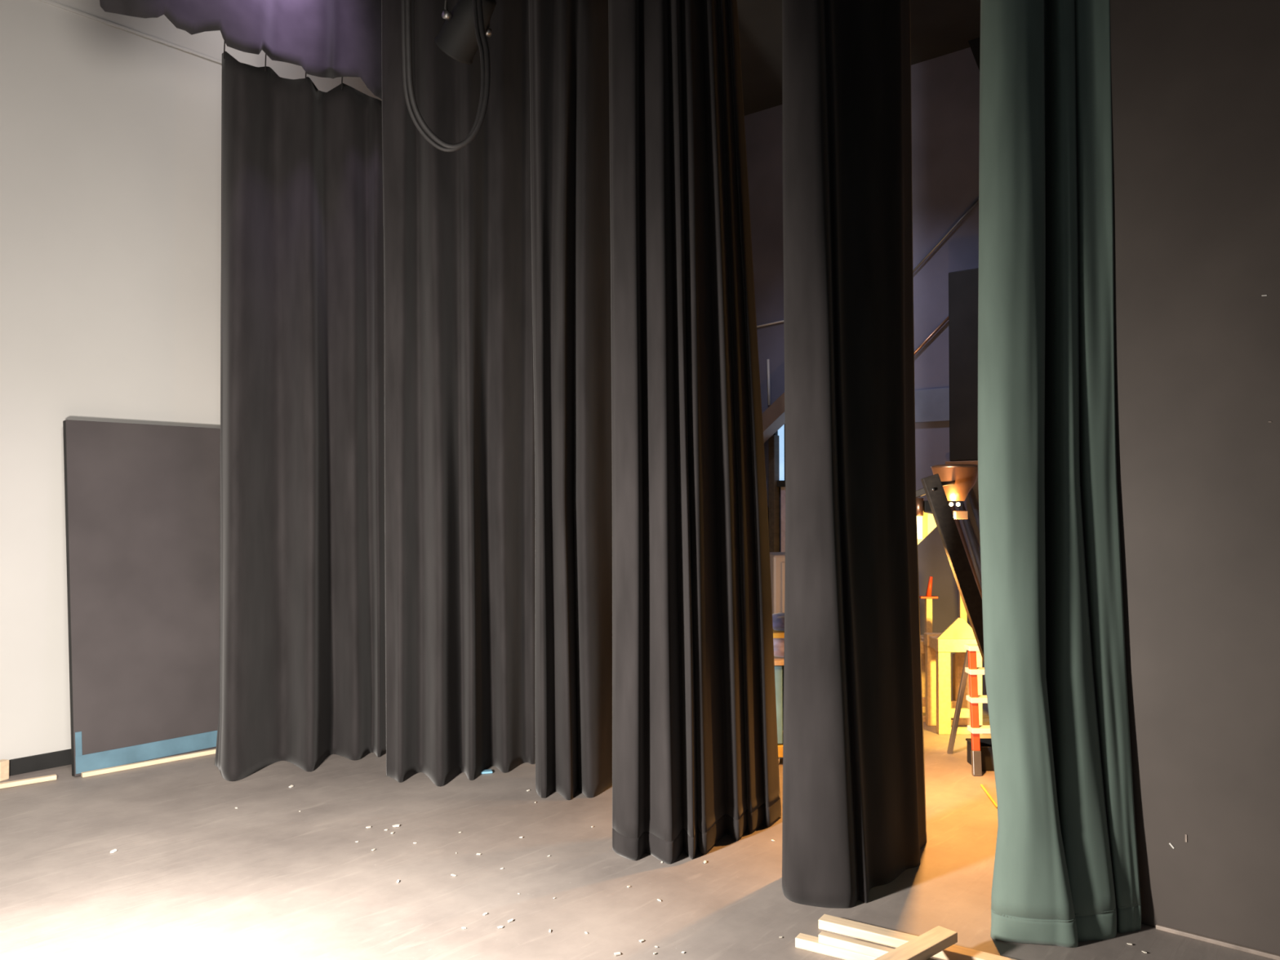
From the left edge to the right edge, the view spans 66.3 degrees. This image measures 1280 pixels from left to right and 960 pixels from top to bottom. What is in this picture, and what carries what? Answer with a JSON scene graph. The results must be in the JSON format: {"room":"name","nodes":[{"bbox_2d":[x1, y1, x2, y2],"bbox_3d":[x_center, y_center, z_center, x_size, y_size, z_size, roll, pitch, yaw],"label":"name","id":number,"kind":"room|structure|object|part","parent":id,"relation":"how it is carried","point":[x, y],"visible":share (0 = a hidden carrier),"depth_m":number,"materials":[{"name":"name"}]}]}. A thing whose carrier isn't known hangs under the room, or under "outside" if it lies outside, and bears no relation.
{"room":"event venue","nodes":[
{"label":"event venue","id":0,"kind":"room"},
{"bbox_2d":[0,0,382,759],"bbox_3d":[-3.750,-0.932,5.808,0.200,5.300,14.000,-1,-2,40],"label":"wall","id":1,"kind":"structure","parent":0,"point":[110,136],"depth_m":6.03,"materials":[{"name":"white paint"}]},
{"bbox_2d":[8,748,71,776],"bbox_3d":[-4.955,1.640,4.155,0.024,0.090,9.900,-1,-2,40],"label":"baseboard","id":2,"kind":"structure","parent":1,"relation":"attached to","point":[62,757],"depth_m":5.80,"materials":[{"name":"black wood"}]},
{"bbox_2d":[39,0,222,64],"bbox_3d":[-4.960,-2.915,4.252,0.012,0.020,9.900,-1,-2,40],"label":"trim","id":3,"kind":"structure","parent":1,"relation":"attached to","point":[48,2],"depth_m":6.25,"materials":[{"name":"white paint"}]},
{"bbox_2d":[401,0,490,151],"bbox_3d":[-0.805,-1.735,4.061,0.366,0.755,0.044,0,-1,-7],"label":"cable loop","id":4,"kind":"object","parent":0,"point":[482,40],"visible":1,"depth_m":4.04,"materials":[{"name":"black rubber"}]},
{"bbox_2d":[0,695,1275,959],"bbox_3d":[-0.237,1.757,2.783,10.000,0.200,14.000,-1,-2,40],"label":"floor","id":5,"kind":"structure","parent":0,"point":[192,874],"depth_m":4.14,"materials":[{"name":"grey concrete"}]},
{"bbox_2d":[0,759,8,781],"bbox_3d":[-3.651,1.660,5.599,0.050,0.110,0.060,0,-1,17],"label":"block","id":6,"kind":"object","parent":5,"relation":"on","point":[4,763],"visible":1,"depth_m":5.59,"materials":[{"name":"brown wood"}]},
{"bbox_2d":[0,773,57,788],"bbox_3d":[-3.513,1.698,5.467,0.444,0.026,0.035,1,-2,-40],"label":"board","id":7,"kind":"object","parent":5,"relation":"on","point":[51,777],"visible":1,"depth_m":5.51,"materials":[{"name":"brown wood"}]},
{"bbox_2d":[62,419,220,776],"bbox_3d":[-2.948,0.688,6.216,0.255,2.075,1.240,-1,-2,40],"label":"panel","id":8,"kind":"object","parent":5,"relation":"on","point":[142,501],"visible":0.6,"depth_m":6.03,"materials":[{"name":"black paint"}]},
{"bbox_3d":[-2.954,0.689,6.222,0.237,2.074,1.240,-1,-2,40],"label":"timber frame","id":9,"kind":"part","parent":8,"relation":"part of","materials":[{"name":"wood"}]},
{"bbox_2d":[81,748,216,777],"bbox_3d":[-2.912,1.708,5.955,0.867,0.026,0.031,1,-2,-45],"label":"board","id":10,"kind":"object","parent":5,"relation":"on","point":[95,772],"visible":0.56,"depth_m":5.89,"materials":[{"name":"brown wood"}]},
{"bbox_2d":[480,768,493,773],"bbox_3d":[-0.909,1.711,5.742,0.085,0.012,0.050,0,-1,-15],"label":"scrap","id":11,"kind":"object","parent":5,"relation":"on","point":[484,771],"visible":0.75,"depth_m":5.73,"materials":[{"name":"teal paint"}]},
{"bbox_2d":[768,435,780,551],"bbox_3d":[1.247,0.686,9.081,0.064,2.200,0.100,-1,-2,40],"label":"post","id":12,"kind":"object","parent":5,"relation":"on","point":[774,441],"visible":0.34,"depth_m":9.06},
{"bbox_2d":[762,392,784,442],"bbox_3d":[1.218,-0.562,8.908,0.884,0.719,0.200,-1,-2,40],"label":"brace","id":13,"kind":"object","parent":12,"relation":"attached to","point":[773,418],"visible":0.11,"depth_m":8.82,"materials":[{"name":"brown wood"}]},
{"bbox_2d":[769,551,785,666],"bbox_3d":[1.187,1.138,7.063,0.500,1.213,0.430,0,-1,0],"label":"cabinet","id":14,"kind":"object","parent":5,"relation":"on","point":[777,559],"visible":0.12,"depth_m":6.89,"materials":[{"name":"metal"}]},
{"bbox_3d":[1.207,1.134,6.871,0.420,1.113,0.014,0,-1,0],"label":"door","id":15,"kind":"part","parent":14,"relation":"part of","materials":[{"name":"brown wood"}]},
{"bbox_2d":[773,656,783,763],"bbox_3d":[1.067,1.409,6.093,0.620,0.629,0.420,0,-1,0],"label":"cart","id":16,"kind":"object","parent":5,"relation":"on","point":[779,661],"visible":0.02,"depth_m":5.91,"materials":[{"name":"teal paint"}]},
{"bbox_2d":[773,638,784,657],"bbox_3d":[0.906,1.028,6.038,0.261,0.129,0.235,0,-1,-21],"label":"cloth bundle","id":17,"kind":"object","parent":16,"relation":"on","point":[779,643],"visible":0.17,"depth_m":5.96,"materials":[{"name":"fabric"}]},
{"bbox_2d":[773,629,784,638],"bbox_3d":[0.907,0.944,6.042,0.300,0.030,0.240,0,-1,0],"label":"wooden tray","id":18,"kind":"object","parent":17,"relation":"on","point":[776,633],"visible":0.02,"depth_m":5.92,"materials":[{"name":"yellow paint"}]},
{"bbox_2d":[772,612,784,631],"bbox_3d":[0.914,0.875,6.047,0.256,0.104,0.232,-1,-1,28],"label":"cloth bundle","id":19,"kind":"object","parent":18,"relation":"on","point":[778,619],"visible":0.31,"depth_m":5.98,"materials":[{"name":"fabric"}]},
{"bbox_3d":[1.067,1.354,5.924,0.548,0.476,0.020,0,-1,0],"label":"panel","id":20,"kind":"part","parent":16,"relation":"part of","materials":[{"name":"teal paint"}]},
{"bbox_3d":[1.067,1.363,6.106,0.556,0.466,0.335,0,-1,0],"label":"panel","id":21,"kind":"part","parent":16,"relation":"part of","materials":[{"name":"teal paint"}]},
{"bbox_2d":[780,486,785,551],"bbox_3d":[1.421,0.920,8.968,0.282,1.727,0.040,-1,-2,40],"label":"panel","id":22,"kind":"object","parent":5,"relation":"on","point":[782,488],"visible":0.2,"depth_m":9.04,"materials":[{"name":"brown wood"}]},
{"bbox_2d":[795,933,877,959],"bbox_3d":[0.806,1.652,3.381,0.558,0.035,0.050,-1,-1,31],"label":"board","id":23,"kind":"object","parent":5,"relation":"on","point":[803,941],"visible":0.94,"depth_m":3.44,"materials":[{"name":"brown wood"}]},
{"bbox_2d":[818,931,937,959],"bbox_3d":[0.814,1.618,3.364,0.413,0.030,0.035,-1,-1,32],"label":"board","id":24,"kind":"object","parent":23,"relation":"on","point":[825,938],"visible":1,"depth_m":3.40,"materials":[{"name":"brown wood"}]},
{"bbox_2d":[874,925,957,959],"bbox_3d":[0.904,1.581,3.268,0.460,0.035,0.075,1,-2,-42],"label":"board","id":25,"kind":"object","parent":24,"relation":"on","point":[938,939],"visible":1,"depth_m":3.30,"materials":[{"name":"brown wood"}]},
{"bbox_2d":[818,914,1016,959],"bbox_3d":[0.988,1.654,3.487,0.725,0.035,0.062,-1,-1,32],"label":"board","id":26,"kind":"object","parent":5,"relation":"on","point":[891,938],"visible":0.8,"depth_m":3.53,"materials":[{"name":"brown wood"}]},
{"bbox_2d":[920,635,925,722],"bbox_3d":[2.064,1.458,7.232,0.175,0.581,0.345,0,-1,0],"label":"stand","id":27,"kind":"object","parent":5,"relation":"on","point":[922,646],"visible":0.09,"depth_m":7.36,"materials":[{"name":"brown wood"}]},
{"bbox_3d":[2.064,1.208,7.089,0.175,0.088,0.045,0,-1,0],"label":"rail","id":28,"kind":"part","parent":27,"relation":"part of","materials":[{"name":"brown wood"}]},
{"bbox_3d":[2.124,1.505,7.378,0.045,0.492,0.032,0,-1,0],"label":"post","id":29,"kind":"part","parent":27,"relation":"part of","materials":[{"name":"brown wood"}]},
{"bbox_3d":[2.064,1.605,7.081,0.075,0.060,0.040,0,-1,0],"label":"rail","id":30,"kind":"part","parent":27,"relation":"part of","materials":[{"name":"brown wood"}]},
{"bbox_2d":[919,576,937,632],"bbox_3d":[2.116,0.934,7.182,0.130,0.455,0.050,0,-1,0],"label":"sword","id":31,"kind":"object","parent":27,"relation":"on","point":[928,597],"visible":0.79,"depth_m":7.16,"materials":[{"name":"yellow wood"}]},
{"bbox_3d":[2.116,1.015,7.181,0.045,0.294,0.045,0,-1,0],"label":"post","id":32,"kind":"part","parent":31,"relation":"part of","materials":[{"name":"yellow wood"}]},
{"bbox_3d":[2.121,0.781,7.185,0.046,0.148,0.045,-1,-2,40],"label":"handle","id":33,"kind":"part","parent":31,"relation":"part of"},
{"bbox_2d":[915,464,984,663],"bbox_3d":[1.741,0.803,5.432,0.624,1.803,1.078,0,-1,-3],"label":"work lamp","id":34,"kind":"object","parent":5,"relation":"on","point":[948,482],"visible":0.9,"depth_m":5.07,"materials":[{"name":"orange metal"}]},
{"bbox_3d":[1.494,0.144,5.238,0.044,0.094,0.043,-1,-2,40],"label":"stem","id":35,"kind":"part","parent":34,"relation":"part of","materials":[{"name":"orange metal"}]},
{"bbox_3d":[1.509,0.060,5.200,0.151,0.082,0.030,-1,-1,34],"label":"cross arm","id":36,"kind":"part","parent":34,"relation":"part of"},
{"bbox_3d":[1.544,0.259,5.281,0.111,0.181,0.050,0,-1,0],"label":"lamp shade","id":37,"kind":"part","parent":34,"relation":"part of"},
{"bbox_2d":[930,464,977,501],"bbox_3d":[1.886,0.017,5.851,0.290,0.215,0.290,-1,-2,40],"label":"hood","id":38,"kind":"object","parent":34,"relation":"attached to","point":[964,477],"depth_m":5.76,"materials":[{"name":"orange metal"}]},
{"bbox_2d":[924,617,982,734],"bbox_3d":[2.188,1.345,6.844,0.310,0.791,0.340,0,-1,0],"label":"prop","id":39,"kind":"object","parent":5,"relation":"on","point":[940,708],"visible":0.73,"depth_m":6.71,"materials":[{"name":"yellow wood"}]},
{"bbox_3d":[2.080,1.462,6.969,0.085,0.561,0.059,0,-1,0],"label":"post","id":40,"kind":"part","parent":39,"relation":"part of","materials":[{"name":"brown wood"}]},
{"bbox_3d":[2.188,1.137,6.976,0.310,0.088,0.085,0,-1,0],"label":"rail","id":41,"kind":"part","parent":39,"relation":"part of","materials":[{"name":"brown wood"}]},
{"bbox_3d":[2.080,1.139,6.848,0.068,0.075,0.170,0,-1,0],"label":"rail","id":42,"kind":"part","parent":39,"relation":"part of","materials":[{"name":"brown wood"}]},
{"bbox_3d":[2.080,1.457,6.714,0.085,0.561,0.059,0,-1,0],"label":"post","id":43,"kind":"part","parent":39,"relation":"part of","materials":[{"name":"yellow wood"}]},
{"bbox_3d":[2.188,1.603,6.966,0.130,0.060,0.040,0,-1,0],"label":"rail","id":44,"kind":"part","parent":39,"relation":"part of","materials":[{"name":"brown wood"}]},
{"bbox_3d":[2.188,1.132,6.721,0.310,0.088,0.085,0,-1,0],"label":"rail","id":45,"kind":"part","parent":39,"relation":"part of","materials":[{"name":"yellow wood"}]},
{"bbox_3d":[2.188,1.597,6.711,0.130,0.060,0.040,0,-1,0],"label":"rail","id":46,"kind":"part","parent":39,"relation":"part of","materials":[{"name":"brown wood"}]},
{"bbox_3d":[2.188,1.717,6.709,0.130,0.040,0.050,0,-1,0],"label":"foot rail","id":47,"kind":"part","parent":39,"relation":"part of","materials":[{"name":"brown wood"}]},
{"bbox_3d":[2.295,1.462,6.969,0.085,0.561,0.059,0,-1,0],"label":"post","id":48,"kind":"part","parent":39,"relation":"part of","materials":[{"name":"brown wood"}]},
{"bbox_2d":[959,592,967,622],"bbox_3d":[2.352,1.266,7.126,0.050,0.960,0.030,0,-1,0],"label":"board","id":49,"kind":"object","parent":39,"relation":"on","point":[962,613],"visible":0.02,"depth_m":7.12,"materials":[{"name":"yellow wood"}]},
{"bbox_3d":[2.295,1.457,6.714,0.085,0.561,0.059,0,-1,0],"label":"post","id":50,"kind":"part","parent":39,"relation":"part of","materials":[{"name":"brown wood"}]},
{"bbox_2d":[952,653,955,700],"bbox_3d":[2.352,1.519,7.271,0.060,0.460,0.020,0,-1,0],"label":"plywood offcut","id":51,"kind":"object","parent":5,"relation":"on","point":[953,654],"visible":0.24,"depth_m":7.26,"materials":[{"name":"brown wood"}]},
{"bbox_2d":[947,501,982,598],"bbox_3d":[2.549,0.939,7.272,0.047,1.613,1.514,0,-1,-1],"label":"leaning pole","id":52,"kind":"object","parent":5,"relation":"on","point":[952,508],"visible":0.06,"depth_m":7.65,"materials":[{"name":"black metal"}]},
{"bbox_2d":[946,644,991,775],"bbox_3d":[2.094,1.359,5.941,0.326,0.734,0.526,0,-1,0],"label":"stepladder","id":53,"kind":"object","parent":5,"relation":"on","point":[970,666],"visible":0.51,"depth_m":5.79,"materials":[{"name":"metal"}]},
{"bbox_3d":[1.971,1.364,6.038,0.032,0.728,0.333,0,-1,-6],"label":"leg","id":54,"kind":"part","parent":53,"relation":"part of","materials":[{"name":"metal"}]},
{"bbox_3d":[1.974,1.290,5.790,0.047,0.589,0.164,0,-1,11],"label":"rail","id":55,"kind":"part","parent":53,"relation":"part of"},
{"bbox_2d":[956,501,981,578],"bbox_3d":[2.601,0.937,7.211,0.047,1.613,1.528,0,-1,0],"label":"leaning pole","id":56,"kind":"object","parent":5,"relation":"on","point":[969,531],"visible":0.09,"depth_m":7.65,"materials":[{"name":"metal"}]},
{"bbox_2d":[968,488,979,532],"bbox_3d":[2.656,0.886,7.154,0.047,1.713,1.544,0,-1,0],"label":"leaning pole","id":57,"kind":"object","parent":5,"relation":"on","point":[971,497],"visible":0.02,"depth_m":7.76,"materials":[{"name":"metal"}]},
{"bbox_2d":[965,737,994,770],"bbox_3d":[2.124,1.650,5.888,0.262,0.141,0.222,0,-1,0],"label":"crate","id":58,"kind":"object","parent":5,"relation":"on","point":[987,759],"visible":0.27,"depth_m":5.78,"materials":[{"name":"black plastic"}]},
{"bbox_2d":[980,784,997,808],"bbox_3d":[1.881,1.702,5.278,0.012,0.010,0.405,0,-1,8],"label":"wooden stick","id":59,"kind":"object","parent":5,"relation":"on","point":[981,785],"visible":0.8,"depth_m":5.26,"materials":[{"name":"yellow paint"}]},
{"bbox_2d":[737,0,980,115],"bbox_3d":[-0.237,-3.742,2.896,10.000,0.200,14.000,-1,-2,40],"label":"ceiling","id":60,"kind":"structure","parent":0,"point":[938,28],"depth_m":7.82,"materials":[{"name":"black paint"}]},
{"bbox_2d":[99,0,382,99],"bbox_3d":[-1.740,-2.869,5.782,0.116,1.266,2.737,-1,-2,40],"label":"curtain","id":61,"kind":"object","parent":60,"relation":"hanging from","point":[328,38],"visible":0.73,"depth_m":5.55,"materials":[{"name":"purple fabric"}]},
{"bbox_2d":[214,40,386,781],"bbox_3d":[-2.022,-0.497,5.949,1.008,4.435,0.426,0,-1,-20],"label":"stage curtain","id":62,"kind":"object","parent":60,"relation":"hanging from","point":[303,666],"visible":0.93,"depth_m":5.94,"materials":[{"name":"black fabric"}]},
{"bbox_2d":[608,0,781,864],"bbox_3d":[0.342,-0.706,4.615,0.989,4.801,0.307,1,-1,-28],"label":"stage curtain","id":63,"kind":"object","parent":60,"relation":"hanging from","point":[695,761],"visible":1,"depth_m":4.47,"materials":[{"name":"black fabric"}]},
{"bbox_3d":[-0.792,-3.049,4.863,0.675,1.104,1.085,-1,-2,40],"label":"bar","id":64,"kind":"object","parent":60,"relation":"hanging from","visible":0},
{"bbox_2d":[434,0,496,64],"bbox_3d":[-0.838,-2.278,4.791,0.384,0.437,0.272,-1,-2,40],"label":"lantern","id":65,"kind":"object","parent":64,"relation":"hanging from","point":[456,38],"visible":0.9,"depth_m":4.75,"materials":[{"name":"metal"}]},
{"bbox_3d":[-0.930,-2.236,4.712,0.039,0.040,0.030,-1,-2,45],"label":"knob","id":66,"kind":"part","parent":65,"relation":"part of","materials":[{"name":"metal"}]},
{"bbox_3d":[-0.760,-2.233,4.881,0.039,0.040,0.030,-1,-2,45],"label":"knob","id":67,"kind":"part","parent":65,"relation":"part of","materials":[{"name":"metal"}]},
{"bbox_2d":[744,47,986,695],"bbox_3d":[3.571,-0.900,7.345,9.000,5.300,0.200,-1,-2,40],"label":"wall","id":68,"kind":"structure","parent":0,"point":[945,89],"depth_m":8.20,"materials":[{"name":"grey paint"}]},
{"bbox_2d":[766,359,770,404],"bbox_3d":[1.208,-0.918,9.192,0.036,0.431,0.024,-1,-2,40],"label":"conduit","id":69,"kind":"object","parent":68,"relation":"attached to","point":[767,360],"visible":0.97,"depth_m":9.18,"materials":[{"name":"grey metal"}]},
{"bbox_2d":[756,320,783,327],"bbox_3d":[1.185,-1.462,9.223,0.501,0.049,0.017,-1,-2,40],"label":"conduit","id":70,"kind":"object","parent":68,"relation":"attached to","point":[782,321],"visible":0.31,"depth_m":9.18,"materials":[{"name":"grey metal"}]},
{"bbox_2d":[773,424,785,487],"bbox_3d":[1.512,-0.292,8.903,0.745,0.706,0.060,-1,-2,40],"label":"window","id":71,"kind":"structure","parent":68,"relation":"in","point":[780,432],"depth_m":9.08,"materials":[{"name":"blue glass"}]},
{"bbox_3d":[1.526,-0.292,8.920,0.625,0.586,0.012,-1,-2,40],"label":"pane","id":72,"kind":"part","parent":71,"relation":"part of","materials":[{"name":"blue glass"}]},
{"bbox_2d":[914,315,948,355],"bbox_3d":[2.311,-1.069,8.244,0.626,0.555,0.023,-1,-2,40],"label":"pipe","id":73,"kind":"object","parent":68,"relation":"attached to","point":[946,319],"visible":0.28,"depth_m":8.14,"materials":[{"name":"orange metal"}]},
{"bbox_2d":[914,387,949,422],"bbox_3d":[2.388,-0.619,8.183,0.431,0.272,0.040,-1,-2,40],"label":"notice board","id":74,"kind":"object","parent":68,"relation":"attached to","point":[932,405],"visible":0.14,"depth_m":8.12,"materials":[{"name":"grey"}]},
{"bbox_2d":[912,199,978,272],"bbox_3d":[2.527,-2.016,8.080,1.299,1.140,0.019,-1,-2,40],"label":"pipe","id":75,"kind":"object","parent":68,"relation":"attached to","point":[972,206],"visible":0.31,"depth_m":8.07,"materials":[{"name":"metal"}]},
{"bbox_2d":[945,267,978,465],"bbox_3d":[2.681,-0.875,7.717,0.440,1.536,0.340,-1,-2,40],"label":"duct","id":76,"kind":"object","parent":68,"relation":"attached to","point":[963,285],"visible":0.37,"depth_m":7.65,"materials":[{"name":"black metal"}]},
{"bbox_2d":[968,37,980,70],"bbox_3d":[2.698,-3.665,7.930,0.439,1.007,0.120,-1,-2,40],"label":"joist","id":77,"kind":"object","parent":68,"relation":"attached to","point":[975,44],"visible":0.02,"depth_m":7.85,"materials":[{"name":"black wood"}]},
{"bbox_2d":[1109,0,1279,955],"bbox_3d":[3.362,-0.996,2.652,4.100,5.300,0.220,-1,-2,40],"label":"wall","id":78,"kind":"structure","parent":0,"point":[1195,84],"depth_m":3.59,"materials":[{"name":"paint"}]},
{"bbox_2d":[977,0,1141,947],"bbox_3d":[1.574,-0.724,3.713,0.565,4.800,0.402,0,-1,18],"label":"stage curtain","id":79,"kind":"object","parent":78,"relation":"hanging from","point":[1066,869],"visible":1,"depth_m":3.67,"materials":[{"name":"green fabric"}]},
{"bbox_2d":[1155,924,1279,959],"bbox_3d":[3.378,1.642,2.430,3.800,0.016,0.016,-1,-2,40],"label":"baseboard","id":80,"kind":"structure","parent":78,"relation":"attached to","point":[1183,933],"depth_m":3.52,"materials":[{"name":"beige wood"}]},
{"bbox_3d":[-1.052,-3.349,5.870,0.482,0.464,0.917,-1,-2,40],"label":"batten","id":81,"kind":"object","parent":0,"visible":0},
{"bbox_2d":[381,0,535,786],"bbox_3d":[-1.002,-0.683,5.745,0.995,4.799,0.342,0,-1,-23],"label":"stage curtain","id":82,"kind":"object","parent":81,"relation":"hanging from","point":[460,477],"visible":0.88,"depth_m":5.72,"materials":[{"name":"black fabric"}]},
{"bbox_3d":[-0.327,-3.356,5.510,0.311,0.464,0.613,-1,-2,40],"label":"batten","id":83,"kind":"object","parent":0,"visible":0},
{"bbox_2d":[528,0,612,799],"bbox_3d":[-0.272,-0.689,5.457,0.684,4.799,0.271,1,-1,-29],"label":"stage curtain","id":84,"kind":"object","parent":83,"relation":"hanging from","point":[569,39],"visible":0.78,"depth_m":5.36,"materials":[{"name":"black fabric"}]},
{"bbox_3d":[0.890,-3.382,4.245,0.305,0.464,0.696,-1,-2,40],"label":"batten","id":85,"kind":"object","parent":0,"visible":0},
{"bbox_2d":[782,0,926,908],"bbox_3d":[0.953,-0.713,4.307,0.400,4.799,0.998,-1,-2,40],"label":"stage curtain","id":86,"kind":"object","parent":85,"relation":"hanging from","point":[854,820],"visible":1,"depth_m":4.05,"materials":[{"name":"black fabric"}]}
]}

